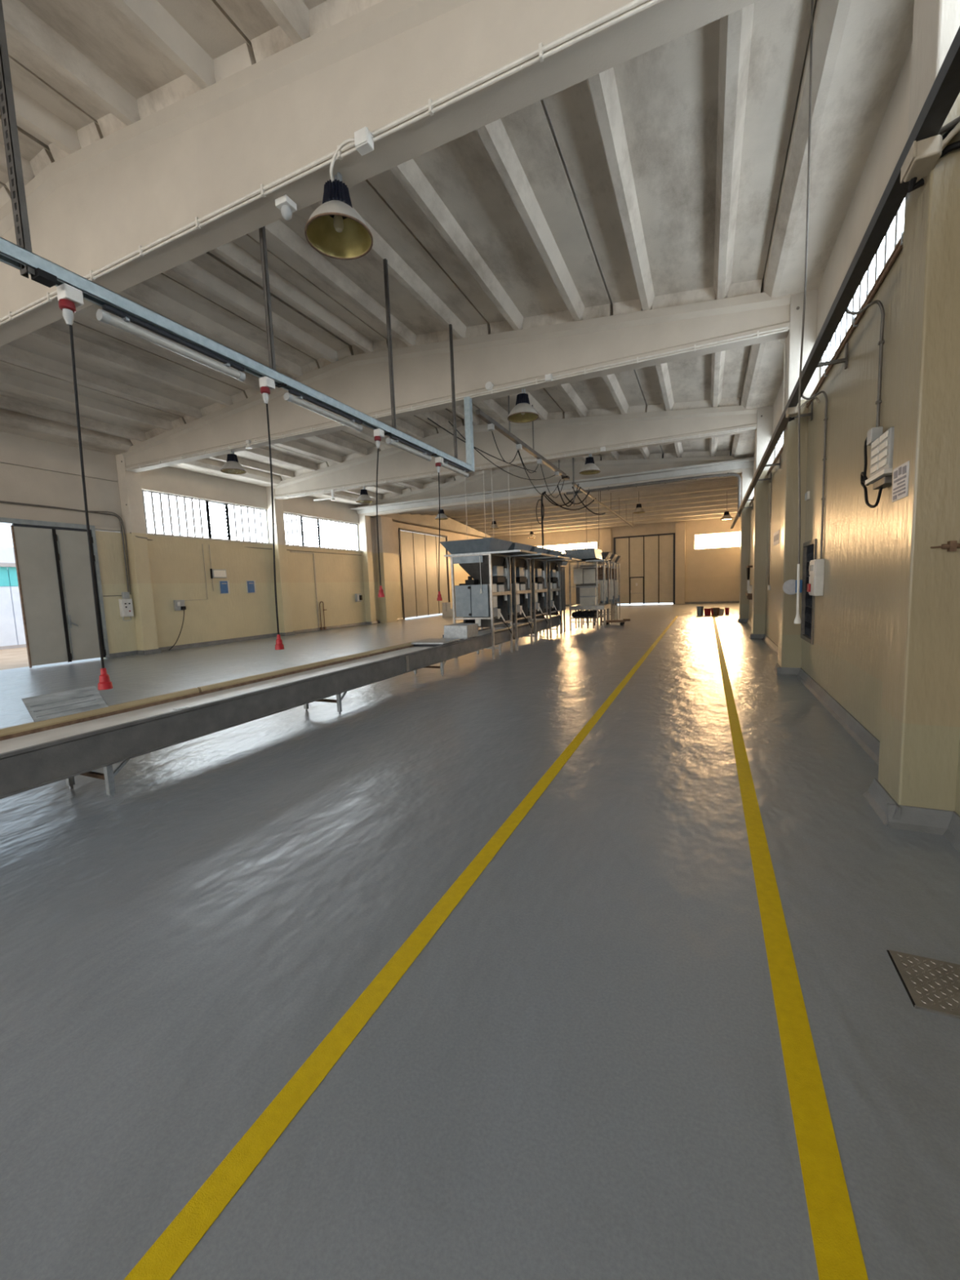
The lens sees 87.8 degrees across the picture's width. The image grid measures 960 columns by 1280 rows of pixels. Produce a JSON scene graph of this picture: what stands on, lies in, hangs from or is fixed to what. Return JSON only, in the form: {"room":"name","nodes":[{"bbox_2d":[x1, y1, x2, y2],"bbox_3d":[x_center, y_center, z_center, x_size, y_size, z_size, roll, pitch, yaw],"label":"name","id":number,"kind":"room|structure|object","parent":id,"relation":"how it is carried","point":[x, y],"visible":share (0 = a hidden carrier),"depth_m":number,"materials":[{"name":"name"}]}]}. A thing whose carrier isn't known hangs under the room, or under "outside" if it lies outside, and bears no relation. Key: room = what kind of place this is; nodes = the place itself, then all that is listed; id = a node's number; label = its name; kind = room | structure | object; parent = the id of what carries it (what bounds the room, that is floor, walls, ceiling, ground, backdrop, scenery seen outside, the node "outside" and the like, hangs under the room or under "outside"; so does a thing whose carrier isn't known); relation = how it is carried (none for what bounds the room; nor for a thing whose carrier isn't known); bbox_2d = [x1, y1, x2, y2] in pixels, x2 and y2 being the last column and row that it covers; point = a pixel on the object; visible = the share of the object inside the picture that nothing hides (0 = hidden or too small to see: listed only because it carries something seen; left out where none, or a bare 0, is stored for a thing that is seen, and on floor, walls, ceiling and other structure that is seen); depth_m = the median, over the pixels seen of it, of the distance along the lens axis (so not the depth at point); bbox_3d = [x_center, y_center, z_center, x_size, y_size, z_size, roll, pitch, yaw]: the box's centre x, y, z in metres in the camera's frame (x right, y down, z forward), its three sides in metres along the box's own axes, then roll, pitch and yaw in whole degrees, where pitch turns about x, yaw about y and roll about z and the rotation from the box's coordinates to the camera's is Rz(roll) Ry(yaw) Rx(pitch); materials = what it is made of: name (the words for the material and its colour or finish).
{"room":"industrial hall","nodes":[
{"label":"industrial hall","id":0,"kind":"room"},
{"bbox_2d":[0,546,26,649],"bbox_3d":[-20.119,-1.053,14.531,0.540,3.850,36.000,1,7,24],"label":"building","id":1,"kind":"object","parent":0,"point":[12,635],"visible":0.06,"depth_m":19.02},
{"bbox_2d":[0,431,483,658],"bbox_3d":[-8.060,-3.455,19.731,0.780,6.600,44.050,1,7,24],"label":"wall","id":2,"kind":"structure","parent":0,"point":[163,570],"depth_m":16.75,"materials":[{"name":"yellow paint"}]},
{"bbox_2d":[0,517,109,667],"bbox_3d":[-11.877,-1.021,11.550,0.136,3.740,5.670,1,7,24],"label":"door","id":3,"kind":"structure","parent":2,"relation":"in","point":[52,558],"depth_m":13.17,"materials":[{"name":"grey metal"}]},
{"bbox_2d":[0,500,131,594],"bbox_3d":[-12.541,-1.952,9.938,0.044,2.375,10.512,1,7,24],"label":"conduit","id":4,"kind":"object","parent":2,"relation":"attached to","point":[1,501],"visible":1,"depth_m":14.33,"materials":[{"name":"metal"}]},
{"bbox_2d":[118,591,133,621],"bbox_3d":[-10.388,-0.982,14.652,0.170,0.851,0.300,1,7,24],"label":"switch panel","id":5,"kind":"object","parent":2,"relation":"attached to","point":[126,606],"visible":1,"depth_m":14.61,"materials":[{"name":"white plastic"}]},
{"bbox_2d":[168,600,186,650],"bbox_3d":[-9.766,-0.488,16.005,0.186,1.580,0.776,0,6,21],"label":"socket","id":6,"kind":"object","parent":2,"relation":"attached to","point":[179,605],"visible":1,"depth_m":16.11,"materials":[{"name":"grey plastic"}]},
{"bbox_2d":[142,489,269,542],"bbox_3d":[-9.428,-4.180,17.375,0.100,1.350,5.140,1,7,24],"label":"window","id":7,"kind":"structure","parent":2,"relation":"in","point":[165,513],"depth_m":17.10,"materials":[{"name":"white"}]},
{"bbox_2d":[209,568,226,578],"bbox_3d":[-9.147,-2.323,17.461,0.090,0.340,0.580,1,7,24],"label":"exit light","id":8,"kind":"object","parent":2,"relation":"attached to","point":[215,573],"visible":1,"depth_m":17.40,"materials":[{"name":"grey plastic"}]},
{"bbox_2d":[218,580,230,594],"bbox_3d":[-9.060,-1.873,17.697,0.063,0.470,0.380,1,7,24],"label":"sign","id":9,"kind":"object","parent":2,"relation":"attached to","point":[224,585],"visible":1,"depth_m":17.64,"materials":[{"name":"plastic"}]},
{"bbox_2d":[129,532,361,555],"bbox_3d":[-8.067,-3.663,19.631,0.462,0.186,11.091,1,7,24],"label":"conduit","id":10,"kind":"object","parent":2,"relation":"attached to","point":[130,532],"visible":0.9,"depth_m":20.63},
{"bbox_2d":[245,580,256,593],"bbox_3d":[-8.587,-1.999,18.738,0.063,0.470,0.380,1,7,24],"label":"sign","id":11,"kind":"object","parent":2,"relation":"attached to","point":[251,584],"visible":1,"depth_m":18.69,"materials":[{"name":"plastic"}]},
{"bbox_2d":[146,533,362,551],"bbox_3d":[-8.096,-3.817,19.935,0.140,0.040,10.730,1,7,24],"label":"trim","id":12,"kind":"structure","parent":2,"relation":"attached to","point":[146,533],"depth_m":18.06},
{"bbox_2d":[107,617,404,658],"bbox_3d":[-4.646,-1.093,27.069,0.385,0.130,28.480,1,7,24],"label":"baseboard","id":13,"kind":"structure","parent":2,"relation":"attached to","point":[159,650],"depth_m":17.71,"materials":[{"name":"grey paint"}]},
{"bbox_2d":[289,551,319,627],"bbox_3d":[-7.455,-2.106,21.288,0.020,3.290,1.370,1,7,24],"label":"pipe","id":14,"kind":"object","parent":2,"relation":"attached to","point":[290,551],"depth_m":21.82,"materials":[{"name":"metal"}]},
{"bbox_2d":[284,512,359,550],"bbox_3d":[-7.143,-4.779,22.408,0.100,1.330,5.280,1,7,24],"label":"window","id":15,"kind":"structure","parent":2,"relation":"in","point":[300,530],"depth_m":22.31,"materials":[{"name":"white"}]},
{"bbox_2d":[398,528,449,619],"bbox_3d":[-3.265,-4.003,30.514,0.110,5.100,5.670,1,7,24],"label":"door","id":16,"kind":"structure","parent":2,"relation":"in","point":[419,553],"depth_m":30.04,"materials":[{"name":"beige metal"}]},
{"bbox_2d":[0,0,914,537],"bbox_3d":[0.283,-6.517,16.130,19.300,2.100,45.059,1,7,24],"label":"ceiling","id":17,"kind":"structure","parent":0,"point":[638,188],"depth_m":6.23,"materials":[{"name":"concrete"}]},
{"bbox_2d":[220,450,246,474],"bbox_3d":[-6.367,-4.601,12.829,0.602,0.525,0.602,-8,8,-44],"label":"lamp","id":18,"kind":"object","parent":17,"relation":"hanging from","point":[232,466],"visible":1,"depth_m":12.73,"materials":[{"name":"white metal"}]},
{"bbox_2d":[0,0,474,472],"bbox_3d":[-2.751,-3.926,4.320,0.140,2.560,12.420,1,7,24],"label":"rail","id":19,"kind":"object","parent":17,"relation":"hanging from","point":[20,256],"visible":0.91,"depth_m":4.22,"materials":[{"name":"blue metal"}]},
{"bbox_2d":[56,283,113,689],"bbox_3d":[-3.050,-1.108,3.885,0.220,3.030,0.130,1,7,24],"label":"cable","id":20,"kind":"object","parent":19,"relation":"hanging from","point":[69,298],"visible":1,"depth_m":3.81,"materials":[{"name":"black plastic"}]},
{"bbox_2d":[56,283,84,325],"bbox_3d":[-3.056,-2.484,3.722,0.120,0.260,0.130,1,7,24],"label":"socket","id":21,"kind":"object","parent":20,"relation":"attached to","point":[69,298],"depth_m":3.69,"materials":[{"name":"white plastic"}]},
{"bbox_2d":[96,304,245,381],"bbox_3d":[-2.713,-2.647,4.524,0.098,0.118,1.340,1,7,24],"label":"tube light","id":22,"kind":"object","parent":19,"relation":"attached to","point":[103,316],"visible":1,"depth_m":4.38,"materials":[{"name":"white plastic"}]},
{"bbox_2d":[258,376,284,649],"bbox_3d":[-2.295,-1.355,5.546,0.220,2.940,0.130,1,7,24],"label":"cable","id":23,"kind":"object","parent":19,"relation":"hanging from","point":[267,384],"visible":1,"depth_m":5.48,"materials":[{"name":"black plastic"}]},
{"bbox_2d":[258,376,275,404],"bbox_3d":[-2.300,-2.686,5.387,0.120,0.260,0.130,1,7,24],"label":"socket","id":24,"kind":"object","parent":23,"relation":"attached to","point":[267,384],"depth_m":5.35,"materials":[{"name":"white plastic"}]},
{"bbox_2d":[283,389,363,431],"bbox_3d":[-1.920,-2.859,6.271,0.098,0.118,1.340,1,7,24],"label":"tube light","id":25,"kind":"object","parent":19,"relation":"attached to","point":[297,400],"visible":1,"depth_m":6.14,"materials":[{"name":"white plastic"}]},
{"bbox_2d":[373,428,384,597],"bbox_3d":[-1.471,-1.841,7.356,0.220,2.410,0.130,1,7,24],"label":"cable","id":26,"kind":"object","parent":19,"relation":"hanging from","point":[379,433],"visible":1,"depth_m":7.28,"materials":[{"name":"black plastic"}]},
{"bbox_2d":[373,428,384,448],"bbox_3d":[-1.466,-2.909,7.224,0.120,0.260,0.130,1,7,24],"label":"socket","id":27,"kind":"object","parent":26,"relation":"attached to","point":[379,433],"depth_m":7.18,"materials":[{"name":"white plastic"}]},
{"bbox_2d":[386,435,431,461],"bbox_3d":[-1.118,-3.073,8.035,0.098,0.118,1.240,1,7,24],"label":"tube light","id":28,"kind":"object","parent":19,"relation":"attached to","point":[394,442],"visible":1,"depth_m":7.93,"materials":[{"name":"white plastic"}]},
{"bbox_2d":[391,440,429,460],"bbox_3d":[-1.123,-3.057,8.040,0.076,0.076,1.200,1,7,24],"label":"diffuser","id":29,"kind":"object","parent":28,"relation":"attached to","point":[393,442],"depth_m":8.00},
{"bbox_2d":[435,456,443,600],"bbox_3d":[-0.729,-1.978,8.991,0.220,2.530,0.130,1,7,24],"label":"cable","id":30,"kind":"object","parent":19,"relation":"hanging from","point":[438,460],"visible":1,"depth_m":8.95,"materials":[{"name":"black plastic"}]},
{"bbox_2d":[435,456,443,472],"bbox_3d":[-0.727,-3.106,8.853,0.120,0.260,0.130,1,7,24],"label":"socket","id":31,"kind":"object","parent":30,"relation":"attached to","point":[438,460],"depth_m":8.81,"materials":[{"name":"white plastic"}]},
{"bbox_2d":[440,458,469,477],"bbox_3d":[-0.481,-3.243,9.438,0.098,0.118,1.140,1,7,24],"label":"tube light","id":32,"kind":"object","parent":19,"relation":"attached to","point":[462,472],"visible":0.77,"depth_m":9.40,"materials":[{"name":"white plastic"}]},
{"bbox_2d":[441,462,467,476],"bbox_3d":[-0.486,-3.227,9.442,0.076,0.076,1.100,1,7,24],"label":"diffuser","id":33,"kind":"object","parent":32,"relation":"attached to","point":[462,472],"depth_m":9.44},
{"bbox_2d":[275,194,297,220],"bbox_3d":[-1.857,-4.119,4.786,0.140,0.160,0.140,1,7,24],"label":"smoke detector","id":34,"kind":"object","parent":17,"relation":"attached to","point":[284,203],"visible":1,"depth_m":4.75,"materials":[{"name":"white plastic"}]},
{"bbox_2d":[313,489,336,501],"bbox_3d":[-5.704,-5.268,18.303,1.020,0.380,0.156,1,7,24],"label":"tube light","id":35,"kind":"object","parent":17,"relation":"attached to","point":[332,497],"visible":1,"depth_m":18.16,"materials":[{"name":"white plastic"}]},
{"bbox_2d":[0,0,663,325],"bbox_3d":[-4.985,-4.222,5.997,16.300,0.090,0.037,1,7,24],"label":"conduit","id":36,"kind":"object","parent":17,"relation":"attached to","point":[542,49],"visible":0.87,"depth_m":4.04,"materials":[{"name":"metal"}]},
{"bbox_2d":[329,137,354,182],"bbox_3d":[-1.181,-4.134,4.300,0.451,0.206,0.129,3,8,43],"label":"cable","id":37,"kind":"object","parent":36,"relation":"attached to","point":[346,141],"visible":0.78,"depth_m":4.27,"materials":[{"name":"plastic"}]},
{"bbox_2d":[304,172,373,260],"bbox_3d":[-1.294,-3.931,4.531,0.602,0.525,0.602,1,7,24],"label":"lamp","id":38,"kind":"object","parent":17,"relation":"hanging from","point":[335,229],"visible":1,"depth_m":4.46,"materials":[{"name":"metal"}]},
{"bbox_2d":[354,126,373,155],"bbox_3d":[-0.964,-4.141,4.140,0.130,0.120,0.100,1,7,24],"label":"junction box","id":39,"kind":"object","parent":17,"relation":"attached to","point":[364,144],"visible":1,"depth_m":4.11,"materials":[{"name":"white plastic"}]},
{"bbox_2d":[355,486,373,503],"bbox_3d":[-4.143,-5.204,17.824,0.602,0.525,0.602,1,7,28],"label":"lamp","id":40,"kind":"object","parent":17,"relation":"hanging from","point":[363,498],"visible":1,"depth_m":17.71,"materials":[{"name":"white metal"}]},
{"bbox_2d":[435,507,448,519],"bbox_3d":[-1.776,-5.823,22.917,0.602,0.525,0.602,-1,6,11],"label":"lamp","id":41,"kind":"object","parent":17,"relation":"hanging from","point":[442,517],"visible":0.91,"depth_m":22.80,"materials":[{"name":"white metal"}]},
{"bbox_2d":[125,325,787,471],"bbox_3d":[-2.630,-4.235,11.166,16.326,1.310,0.352,1,7,24],"label":"conduit","id":42,"kind":"object","parent":17,"relation":"attached to","point":[757,333],"visible":0.94,"depth_m":9.12,"materials":[{"name":"metal"}]},
{"bbox_2d":[275,426,755,498],"bbox_3d":[-0.474,-5.426,15.935,16.300,0.090,0.037,1,7,24],"label":"conduit","id":43,"kind":"object","parent":17,"relation":"attached to","point":[738,429],"visible":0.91,"depth_m":14.71,"materials":[{"name":"metal"}]},
{"bbox_2d":[475,395,569,479],"bbox_3d":[1.410,-5.599,13.376,0.200,1.420,7.100,1,7,24],"label":"rail","id":44,"kind":"object","parent":17,"relation":"hanging from","point":[492,424],"visible":0.98,"depth_m":12.43,"materials":[{"name":"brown metal"}]},
{"bbox_2d":[427,417,564,497],"bbox_3d":[1.208,-4.598,13.354,0.972,1.029,7.005,2,7,33],"label":"cable","id":45,"kind":"object","parent":44,"relation":"hanging from","point":[474,447],"visible":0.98,"depth_m":12.74,"materials":[{"name":"black rubber"}]},
{"bbox_2d":[507,388,538,422],"bbox_3d":[0.820,-4.535,9.574,0.602,0.525,0.602,-1,6,7],"label":"lamp","id":46,"kind":"object","parent":17,"relation":"hanging from","point":[522,412],"visible":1,"depth_m":9.47,"materials":[{"name":"white metal"}]},
{"bbox_2d":[579,453,600,475],"bbox_3d":[3.190,-5.137,14.503,0.602,0.525,0.602,-3,6,-10],"label":"lamp","id":47,"kind":"object","parent":17,"relation":"hanging from","point":[589,468],"visible":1,"depth_m":14.40,"materials":[{"name":"white metal"}]},
{"bbox_2d":[572,457,634,527],"bbox_3d":[6.464,-6.584,24.442,0.070,2.050,15.800,1,7,24],"label":"rail","id":48,"kind":"object","parent":17,"relation":"hanging from","point":[575,485],"visible":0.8,"depth_m":20.98,"materials":[{"name":"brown metal"}]},
{"bbox_2d":[535,483,605,524],"bbox_3d":[3.647,-4.903,18.157,3.150,1.290,1.062,-5,7,-26],"label":"cable bundle","id":49,"kind":"object","parent":48,"relation":"hanging from","point":[576,492],"visible":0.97,"depth_m":17.84,"materials":[{"name":"black rubber"}]},
{"bbox_2d":[541,491,546,547],"bbox_3d":[2.301,-4.186,17.894,0.212,2.252,0.070,1,7,24],"label":"hose","id":50,"kind":"object","parent":49,"relation":"hanging from","point":[544,492],"visible":0.88,"depth_m":17.88,"materials":[{"name":"black rubber"}]},
{"bbox_2d":[632,491,644,513],"bbox_3d":[7.975,-6.997,25.032,0.602,1.185,0.602,-5,7,-27],"label":"lamp","id":51,"kind":"object","parent":17,"relation":"hanging from","point":[638,509],"visible":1,"depth_m":24.96,"materials":[{"name":"white metal"}]},
{"bbox_2d":[565,472,741,516],"bbox_3d":[6.413,-5.211,19.033,6.295,1.583,0.175,1,7,24],"label":"pipe","id":52,"kind":"object","parent":17,"relation":"hanging from","point":[727,474],"visible":0.95,"depth_m":18.44,"materials":[{"name":"metal"}]},
{"bbox_2d":[720,491,733,520],"bbox_3d":[13.046,-7.112,26.362,0.602,1.475,0.602,-7,8,-40],"label":"lamp","id":53,"kind":"object","parent":17,"relation":"hanging from","point":[726,516],"visible":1,"depth_m":26.30,"materials":[{"name":"white metal"}]},
{"bbox_2d":[794,0,813,623],"bbox_3d":[2.568,-2.594,3.934,0.063,4.940,0.051,1,7,24],"label":"hanging cable","id":54,"kind":"object","parent":17,"relation":"hanging from","point":[797,620],"visible":1,"depth_m":3.94,"materials":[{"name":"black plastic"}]},
{"bbox_2d":[0,602,959,1279],"bbox_3d":[-19.639,-0.083,25.479,63.201,0.422,110.000,1,7,24],"label":"floor","id":55,"kind":"structure","parent":0,"point":[564,956],"depth_m":2.04,"materials":[{"name":"grey paint"}]},
{"bbox_2d":[0,616,559,799],"bbox_3d":[-1.778,0.569,7.588,0.690,0.635,20.150,1,7,24],"label":"conveyor","id":56,"kind":"object","parent":55,"relation":"on","point":[33,755],"visible":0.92,"depth_m":4.83,"materials":[{"name":"metal"}]},
{"bbox_2d":[21,685,108,722],"bbox_3d":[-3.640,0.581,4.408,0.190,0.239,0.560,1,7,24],"label":"plate","id":57,"kind":"object","parent":56,"relation":"on","point":[53,705],"visible":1,"depth_m":4.39,"materials":[{"name":"metal"}]},
{"bbox_2d":[411,638,460,647],"bbox_3d":[-0.870,0.057,9.595,0.700,0.090,0.799,1,7,24],"label":"cover plate","id":58,"kind":"object","parent":56,"relation":"on","point":[428,642],"visible":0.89,"depth_m":9.40,"materials":[{"name":"metal"}]},
{"bbox_2d":[442,618,480,639],"bbox_3d":[-0.417,-0.236,10.602,0.650,0.380,0.720,1,7,24],"label":"box","id":59,"kind":"object","parent":56,"relation":"on","point":[462,631],"visible":0.98,"depth_m":10.36,"materials":[{"name":"cardboard"}]},
{"bbox_2d":[441,602,452,617],"bbox_3d":[-1.873,-1.810,29.522,0.560,0.840,0.503,1,7,24],"label":"carton","id":60,"kind":"object","parent":55,"relation":"on","point":[446,606],"visible":0.79,"depth_m":29.30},
{"bbox_2d":[440,537,537,659],"bbox_3d":[0.306,-0.963,11.721,1.868,2.670,1.616,1,7,24],"label":"machine","id":61,"kind":"object","parent":55,"relation":"on","point":[484,597],"visible":0.99,"depth_m":11.36,"materials":[{"name":"silver metal"}]},
{"bbox_2d":[492,576,506,582],"bbox_3d":[0.397,-1.423,11.757,0.260,0.130,0.560,1,7,24],"label":"display shelf","id":62,"kind":"object","parent":61,"relation":"attached to","point":[495,579],"depth_m":11.59,"materials":[{"name":"black metal"}]},
{"bbox_2d":[480,542,555,650],"bbox_3d":[0.931,-1.130,13.097,1.868,2.670,1.616,1,7,24],"label":"machine","id":63,"kind":"object","parent":55,"relation":"on","point":[521,581],"visible":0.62,"depth_m":12.92,"materials":[{"name":"grey metal"}]},
{"bbox_2d":[502,546,568,643],"bbox_3d":[1.556,-1.297,14.472,1.868,2.670,1.616,1,7,24],"label":"machine","id":64,"kind":"object","parent":55,"relation":"on","point":[538,572],"visible":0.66,"depth_m":14.31,"materials":[{"name":"grey metal"}]},
{"bbox_2d":[521,549,581,637],"bbox_3d":[2.180,-1.463,15.848,1.868,2.670,1.616,1,7,24],"label":"machine","id":65,"kind":"object","parent":55,"relation":"on","point":[553,575],"visible":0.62,"depth_m":15.74,"materials":[{"name":"grey metal"}]},
{"bbox_2d":[542,553,570,633],"bbox_3d":[2.399,-1.551,16.854,1.200,2.620,0.820,1,7,24],"label":"tall cabinet","id":66,"kind":"object","parent":55,"relation":"on","point":[562,563],"visible":0.22,"depth_m":16.64,"materials":[{"name":"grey metal"}]},
{"bbox_2d":[563,547,610,631],"bbox_3d":[3.820,-1.772,17.586,1.420,2.800,1.540,1,7,24],"label":"bench","id":67,"kind":"object","parent":55,"relation":"on","point":[591,554],"visible":0.97,"depth_m":17.37,"materials":[{"name":"silver metal"}]},
{"bbox_2d":[571,615,604,618],"bbox_3d":[3.840,-0.824,17.796,0.940,0.030,1.150,1,7,24],"label":"shelf","id":68,"kind":"object","parent":67,"relation":"attached to","point":[573,616],"depth_m":17.34,"materials":[{"name":"brown metal"}]},
{"bbox_2d":[579,595,596,605],"bbox_3d":[3.816,-1.379,17.464,0.560,0.315,0.470,1,7,24],"label":"crate","id":69,"kind":"object","parent":67,"relation":"on","point":[584,600],"visible":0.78,"depth_m":17.26,"materials":[{"name":"silver metal"}]},
{"bbox_2d":[579,586,598,595],"bbox_3d":[3.803,-1.702,17.430,0.560,0.315,0.470,1,7,24],"label":"crate","id":70,"kind":"object","parent":69,"relation":"on","point":[584,591],"visible":0.89,"depth_m":17.23,"materials":[{"name":"silver metal"}]},
{"bbox_2d":[568,604,610,609],"bbox_3d":[3.928,-1.178,17.741,1.200,0.140,1.300,1,7,24],"label":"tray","id":71,"kind":"object","parent":67,"relation":"on","point":[598,606],"depth_m":17.19,"materials":[{"name":"silver metal"}]},
{"bbox_2d":[577,551,612,626],"bbox_3d":[4.416,-1.926,19.142,1.320,2.740,1.200,1,7,24],"label":"machine","id":72,"kind":"object","parent":55,"relation":"on","point":[606,555],"visible":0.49,"depth_m":18.69,"materials":[{"name":"silver metal"}]},
{"bbox_2d":[585,553,617,622],"bbox_3d":[5.025,-2.096,20.557,1.320,2.740,1.200,1,7,24],"label":"machine","id":73,"kind":"object","parent":55,"relation":"on","point":[612,598],"visible":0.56,"depth_m":20.09,"materials":[{"name":"metal"}]},
{"bbox_2d":[592,555,622,619],"bbox_3d":[5.646,-2.272,22.021,1.320,2.740,1.200,1,7,24],"label":"machine","id":74,"kind":"object","parent":55,"relation":"on","point":[619,558],"visible":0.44,"depth_m":21.56,"materials":[{"name":"metal"}]},
{"bbox_2d":[602,618,630,625],"bbox_3d":[5.224,-0.688,19.035,1.000,0.240,0.500,1,7,24],"label":"trolley","id":75,"kind":"object","parent":55,"relation":"on","point":[621,621],"visible":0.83,"depth_m":18.84,"materials":[{"name":"wood"}]},
{"bbox_2d":[886,950,959,1019],"bbox_3d":[1.956,1.339,1.851,0.634,0.009,0.316,1,7,24],"label":"manhole cover","id":76,"kind":"object","parent":55,"relation":"on","point":[931,985],"visible":1,"depth_m":1.95,"materials":[{"name":"silver metal"}]},
{"bbox_2d":[492,516,740,606],"bbox_3d":[9.007,-5.997,36.010,18.800,7.000,0.600,1,7,24],"label":"wall","id":77,"kind":"structure","parent":0,"point":[690,562],"depth_m":33.70,"materials":[{"name":"beige paint"}]},
{"bbox_2d":[613,533,675,605],"bbox_3d":[11.493,-4.898,34.987,4.110,4.840,0.110,1,7,24],"label":"door","id":78,"kind":"structure","parent":77,"relation":"in","point":[647,563],"depth_m":34.92,"materials":[{"name":"beige paint"}]},
{"bbox_2d":[694,531,740,549],"bbox_3d":[15.856,-6.571,32.941,3.140,1.020,0.060,1,7,24],"label":"window","id":79,"kind":"structure","parent":77,"relation":"in","point":[731,531],"depth_m":32.98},
{"bbox_2d":[738,0,959,815],"bbox_3d":[7.810,-3.311,12.544,1.575,6.600,44.050,1,7,24],"label":"wall","id":80,"kind":"structure","parent":0,"point":[886,646],"depth_m":3.49,"materials":[{"name":"yellow paint"}]},
{"bbox_2d":[746,565,752,591],"bbox_3d":[8.521,-1.943,15.674,0.240,0.780,0.600,1,7,24],"label":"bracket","id":81,"kind":"object","parent":80,"relation":"attached to","point":[748,567],"visible":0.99,"depth_m":15.72,"materials":[{"name":"metal"}]},
{"bbox_2d":[767,472,772,590],"bbox_3d":[6.923,-2.577,11.903,0.050,2.760,0.160,1,7,24],"label":"conduit","id":82,"kind":"object","parent":80,"relation":"attached to","point":[768,585],"visible":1,"depth_m":11.91,"materials":[{"name":"metal"}]},
{"bbox_2d":[773,529,779,546],"bbox_3d":[6.540,-2.248,11.012,0.008,0.280,1.000,1,7,24],"label":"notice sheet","id":83,"kind":"object","parent":80,"relation":"attached to","point":[776,535],"visible":1,"depth_m":10.92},
{"bbox_2d":[774,431,783,458],"bbox_3d":[6.380,-4.378,10.169,0.080,0.820,5.170,1,7,24],"label":"window","id":84,"kind":"structure","parent":80,"relation":"in","point":[780,442],"depth_m":11.88,"materials":[{"name":"white"}]},
{"bbox_2d":[782,579,802,595],"bbox_3d":[4.949,-0.839,7.905,0.260,0.240,0.100,1,7,24],"label":"bell","id":85,"kind":"object","parent":80,"relation":"attached to","point":[789,587],"visible":0.86,"depth_m":7.89,"materials":[{"name":"white plastic"}]},
{"bbox_2d":[800,538,816,644],"bbox_3d":[5.010,-0.727,7.435,0.220,1.490,0.935,1,7,24],"label":"panel","id":86,"kind":"object","parent":80,"relation":"in","point":[807,615],"depth_m":7.69,"materials":[{"name":"black paint"}]},
{"bbox_2d":[801,391,827,559],"bbox_3d":[4.351,-2.151,6.548,0.312,2.174,0.040,1,7,24],"label":"conduit","id":87,"kind":"object","parent":80,"relation":"attached to","point":[825,419],"visible":0.91,"depth_m":6.48,"materials":[{"name":"metal"}]},
{"bbox_2d":[806,559,824,595],"bbox_3d":[4.510,-0.839,6.712,0.135,0.480,0.380,1,7,24],"label":"box","id":88,"kind":"object","parent":80,"relation":"attached to","point":[816,567],"visible":1,"depth_m":6.55,"materials":[{"name":"white plastic"}]},
{"bbox_2d":[749,231,903,505],"bbox_3d":[6.234,-3.912,10.341,0.040,0.090,16.100,1,7,24],"label":"conduit","id":89,"kind":"object","parent":80,"relation":"attached to","point":[899,246],"visible":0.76,"depth_m":4.97,"materials":[{"name":"metal"}]},
{"bbox_2d":[730,26,959,528],"bbox_3d":[5.854,-3.670,9.935,0.388,0.260,29.600,1,7,24],"label":"wall rail","id":90,"kind":"object","parent":80,"relation":"attached to","point":[944,91],"visible":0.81,"depth_m":3.46,"materials":[{"name":"black metal"}]},
{"bbox_2d":[785,395,819,422],"bbox_3d":[4.459,-3.204,6.900,0.368,0.240,0.282,1,7,24],"label":"box","id":91,"kind":"object","parent":90,"relation":"attached to","point":[793,411],"visible":0.82,"depth_m":6.89,"materials":[{"name":"white plastic"}]},
{"bbox_2d":[900,121,959,192],"bbox_3d":[2.572,-2.748,2.685,0.459,0.349,0.248,2,7,38],"label":"box","id":92,"kind":"object","parent":90,"relation":"attached to","point":[923,155],"visible":1,"depth_m":2.73,"materials":[{"name":"white plastic"}]},
{"bbox_2d":[937,115,959,159],"bbox_3d":[2.625,-2.835,2.689,0.346,0.357,0.100,4,8,45],"label":"cable loop","id":93,"kind":"object","parent":92,"relation":"attached to","point":[950,126],"visible":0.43,"depth_m":2.72,"materials":[{"name":"black rubber"}]},
{"bbox_2d":[737,617,959,853],"bbox_3d":[4.021,0.776,5.925,0.350,0.130,28.060,1,7,24],"label":"baseboard","id":94,"kind":"structure","parent":80,"relation":"attached to","point":[929,820],"depth_m":3.44,"materials":[{"name":"grey paint"}]},
{"bbox_2d":[820,197,905,377],"bbox_3d":[4.124,-3.776,5.200,0.080,0.820,5.170,1,7,24],"label":"window","id":95,"kind":"structure","parent":80,"relation":"in","point":[892,237],"depth_m":5.31,"materials":[{"name":"white"}]},
{"bbox_2d":[845,299,884,426],"bbox_3d":[3.411,-2.307,4.470,0.312,1.404,0.040,1,7,24],"label":"conduit","id":96,"kind":"object","parent":80,"relation":"attached to","point":[878,402],"visible":0.8,"depth_m":4.39,"materials":[{"name":"metal"}]},
{"bbox_2d":[860,426,894,507],"bbox_3d":[3.407,-1.483,4.257,0.130,0.689,0.811,1,7,24],"label":"floodlight","id":97,"kind":"object","parent":80,"relation":"attached to","point":[882,445],"visible":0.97,"depth_m":4.17,"materials":[{"name":"grey plastic"}]},
{"bbox_2d":[891,461,909,502],"bbox_3d":[2.682,-1.006,3.185,0.008,0.210,0.270,1,7,24],"label":"notice sheet","id":98,"kind":"object","parent":80,"relation":"attached to","point":[900,474],"visible":1,"depth_m":3.16,"materials":[{"name":"paper"}]},
{"bbox_2d":[930,540,959,551],"bbox_3d":[2.766,-0.548,2.909,0.210,0.060,0.040,1,7,24],"label":"peg","id":99,"kind":"object","parent":80,"relation":"attached to","point":[952,545],"visible":1,"depth_m":2.90,"materials":[{"name":"metal"}]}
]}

